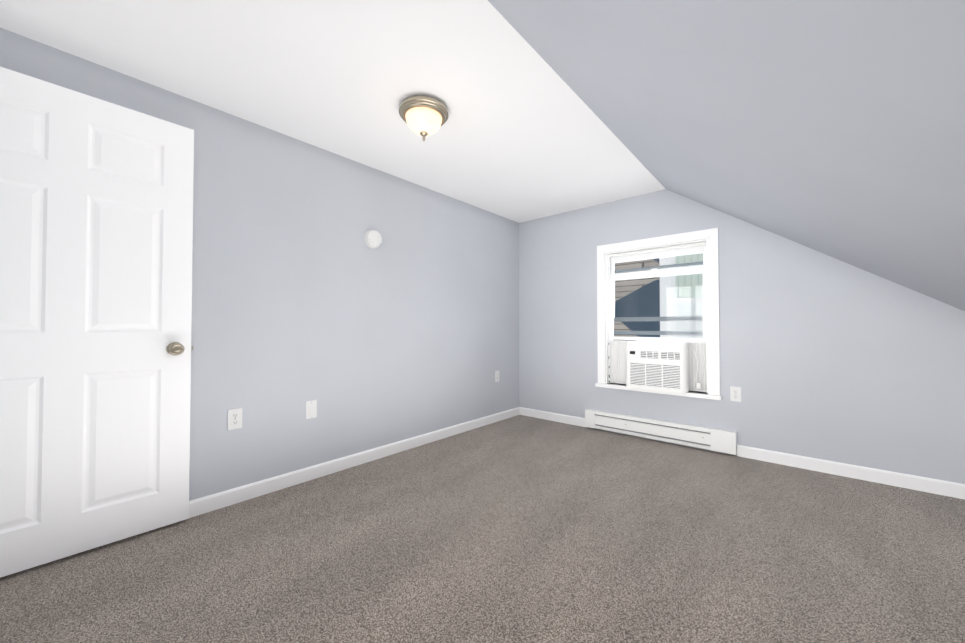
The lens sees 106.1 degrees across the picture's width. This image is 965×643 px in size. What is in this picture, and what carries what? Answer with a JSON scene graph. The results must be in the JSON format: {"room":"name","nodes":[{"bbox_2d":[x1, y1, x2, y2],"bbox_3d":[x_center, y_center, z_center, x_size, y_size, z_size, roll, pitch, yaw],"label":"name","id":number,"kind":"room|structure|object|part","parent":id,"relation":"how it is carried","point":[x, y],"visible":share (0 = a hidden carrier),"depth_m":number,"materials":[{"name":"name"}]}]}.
{"room":"empty attic bedroom","nodes":[
{"label":"empty attic bedroom","id":0,"kind":"room"},
{"bbox_2d":[0,28,518,500],"bbox_3d":[-0.928,-0.212,2.770,0.200,2.500,4.290,-1,-1,41],"label":"wall","id":1,"kind":"structure","parent":0,"point":[303,293],"depth_m":2.41,"materials":[{"name":"paint"}]},
{"bbox_2d":[227,408,241,429],"bbox_3d":[-1.400,0.551,2.053,0.008,0.114,0.070,-1,-1,41],"label":"electrical outlet","id":2,"kind":"object","parent":1,"relation":"attached to","point":[234,418],"visible":1,"depth_m":2.05,"materials":[{"name":"white plastic"}]},
{"bbox_2d":[306,400,316,418],"bbox_3d":[-1.120,0.576,2.375,0.008,0.114,0.070,-1,-1,41],"label":"electrical outlet","id":3,"kind":"object","parent":1,"relation":"attached to","point":[311,409],"visible":1,"depth_m":2.37,"materials":[{"name":"white plastic"}]},
{"bbox_2d":[189,407,519,517],"bbox_3d":[-0.847,0.994,2.679,0.013,0.085,3.890,-1,-1,41],"label":"baseboard","id":4,"kind":"structure","parent":1,"relation":"attached to","point":[209,503],"depth_m":2.43,"materials":[{"name":"white wood"}]},
{"bbox_2d":[364,230,381,248],"bbox_3d":[-0.813,-0.620,2.723,0.044,0.140,0.140,-1,-1,41],"label":"smoke detector","id":5,"kind":"object","parent":1,"relation":"attached to","point":[373,239],"visible":1,"depth_m":2.70,"materials":[{"name":"white plastic"}]},
{"bbox_2d":[495,371,498,381],"bbox_3d":[0.156,0.581,3.848,0.008,0.114,0.070,-1,-1,41],"label":"electrical outlet","id":6,"kind":"object","parent":1,"relation":"attached to","point":[496,376],"visible":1,"depth_m":3.84,"materials":[{"name":"white plastic"}]},
{"bbox_2d":[0,0,664,222],"bbox_3d":[-0.337,-1.321,2.277,1.762,0.300,4.290,-1,-1,41],"label":"ceiling","id":7,"kind":"structure","parent":0,"point":[523,133],"depth_m":1.77,"materials":[{"name":"white paint"}]},
{"bbox_2d":[399,95,448,140],"bbox_3d":[-0.323,-1.082,1.997,0.270,0.186,0.270,-1,-1,41],"label":"ceiling light","id":8,"kind":"object","parent":7,"relation":"attached to","point":[423,116],"visible":1,"depth_m":1.93,"materials":[{"name":"beige glass"}]},
{"bbox_3d":[-0.323,-1.077,1.997,0.200,0.088,0.200,-1,-1,41],"label":"lamp shade","id":9,"kind":"part","parent":8,"relation":"part of","materials":[{"name":"beige glass"}]},
{"bbox_2d":[0,415,964,642],"bbox_3d":[0.659,1.089,1.372,4.400,0.150,4.290,-1,-1,41],"label":"floor","id":10,"kind":"structure","parent":0,"point":[521,529],"depth_m":1.54,"materials":[{"name":"carpet"}]},
{"bbox_2d":[488,0,964,310],"bbox_3d":[1.325,-0.445,0.821,2.638,2.200,4.290,-1,-1,41],"label":"ceiling","id":11,"kind":"structure","parent":0,"point":[834,129],"depth_m":1.12,"materials":[{"name":"paint"}]},
{"bbox_2d":[519,189,964,483],"bbox_3d":[2.074,-0.210,2.875,4.200,2.500,0.200,-1,-1,41],"label":"wall","id":12,"kind":"structure","parent":0,"point":[825,357],"depth_m":2.66,"materials":[{"name":"paint"}]},
{"bbox_2d":[595,228,721,399],"bbox_3d":[1.556,-0.058,3.278,1.029,1.370,0.225,-1,-1,41],"label":"window","id":13,"kind":"structure","parent":12,"relation":"in","point":[713,315],"depth_m":3.22,"materials":[{"name":"white wood"}]},
{"bbox_2d":[602,236,709,269],"bbox_3d":[1.525,-0.575,3.251,0.899,0.219,0.120,-1,-1,41],"label":"hardware piece","id":14,"kind":"object","parent":13,"relation":"attached to","point":[661,249],"visible":0.9,"depth_m":3.22,"materials":[{"name":"white plastic"}]},
{"bbox_3d":[1.579,-0.328,3.309,0.827,0.651,0.028,-1,-1,41],"label":"window sash","id":15,"kind":"part","parent":13,"relation":"part of","materials":[{"name":"white plastic"}]},
{"bbox_2d":[609,340,706,393],"bbox_3d":[1.599,0.384,3.322,0.825,0.416,0.531,-1,-1,41],"label":"air conditioner unit","id":16,"kind":"object","parent":13,"relation":"in","point":[673,366],"visible":0.98,"depth_m":3.08,"materials":[{"name":"white plastic"}]},
{"bbox_3d":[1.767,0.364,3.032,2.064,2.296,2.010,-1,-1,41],"label":"cord","id":17,"kind":"part","parent":16,"relation":"part of","materials":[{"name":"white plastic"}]},
{"bbox_3d":[1.558,-0.147,3.281,0.827,0.637,0.028,-1,-1,41],"label":"window sash","id":18,"kind":"part","parent":13,"relation":"part of","materials":[{"name":"white plastic"}]},
{"bbox_3d":[1.567,-0.219,3.294,0.759,0.721,0.032,-1,-1,41],"label":"glass","id":19,"kind":"part","parent":13,"relation":"part of","materials":[{"name":"clear glass"}]},
{"bbox_3d":[1.586,-0.193,3.316,0.807,0.631,0.052,-1,-1,41],"label":"grey window rails","id":20,"kind":"part","parent":13,"relation":"part of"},
{"bbox_2d":[585,409,736,454],"bbox_3d":[1.488,0.941,3.187,1.220,0.165,0.066,-1,-1,41],"label":"baseboard heater","id":21,"kind":"object","parent":12,"relation":"attached to","point":[717,439],"visible":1,"depth_m":3.09,"materials":[{"name":"white metal"}]},
{"bbox_2d":[730,386,740,401],"bbox_3d":[1.966,0.564,2.817,0.070,0.114,0.008,-1,-1,41],"label":"electrical outlet","id":22,"kind":"object","parent":12,"relation":"attached to","point":[735,393],"visible":1,"depth_m":2.82,"materials":[{"name":"white plastic"}]},
{"bbox_2d":[520,407,964,498],"bbox_3d":[1.934,0.997,2.835,3.987,0.085,0.013,-1,-1,41],"label":"baseboard","id":23,"kind":"structure","parent":12,"relation":"attached to","point":[933,486],"depth_m":2.43,"materials":[{"name":"white wood"}]},
{"bbox_3d":[-0.604,-0.263,-0.216,4.200,2.500,0.200,-1,-1,41],"label":"wall","id":24,"kind":"structure","parent":0,"visible":0},
{"bbox_2d":[0,67,193,577],"bbox_3d":[-1.795,0.000,1.561,0.035,2.005,0.854,-1,-1,41],"label":"door","id":25,"kind":"structure","parent":24,"relation":"in","point":[96,222],"depth_m":1.60,"materials":[{"name":"white paint"}]},
{"bbox_2d":[166,342,184,354],"bbox_3d":[-1.519,0.136,1.800,0.066,0.066,0.066,-1,-1,41],"label":"doorknob set","id":26,"kind":"object","parent":25,"relation":"attached to","point":[172,348],"depth_m":1.78,"materials":[{"name":"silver metal"}]},
{"label":"outside","id":27,"kind":"structure","parent":0,"visible":0},
{"bbox_2d":[614,253,702,341],"bbox_3d":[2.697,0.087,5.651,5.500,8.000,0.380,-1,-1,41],"label":"window glass","id":28,"kind":"structure","parent":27,"point":[628,304],"depth_m":5.46,"materials":[{"name":"clear glass"}]}
]}

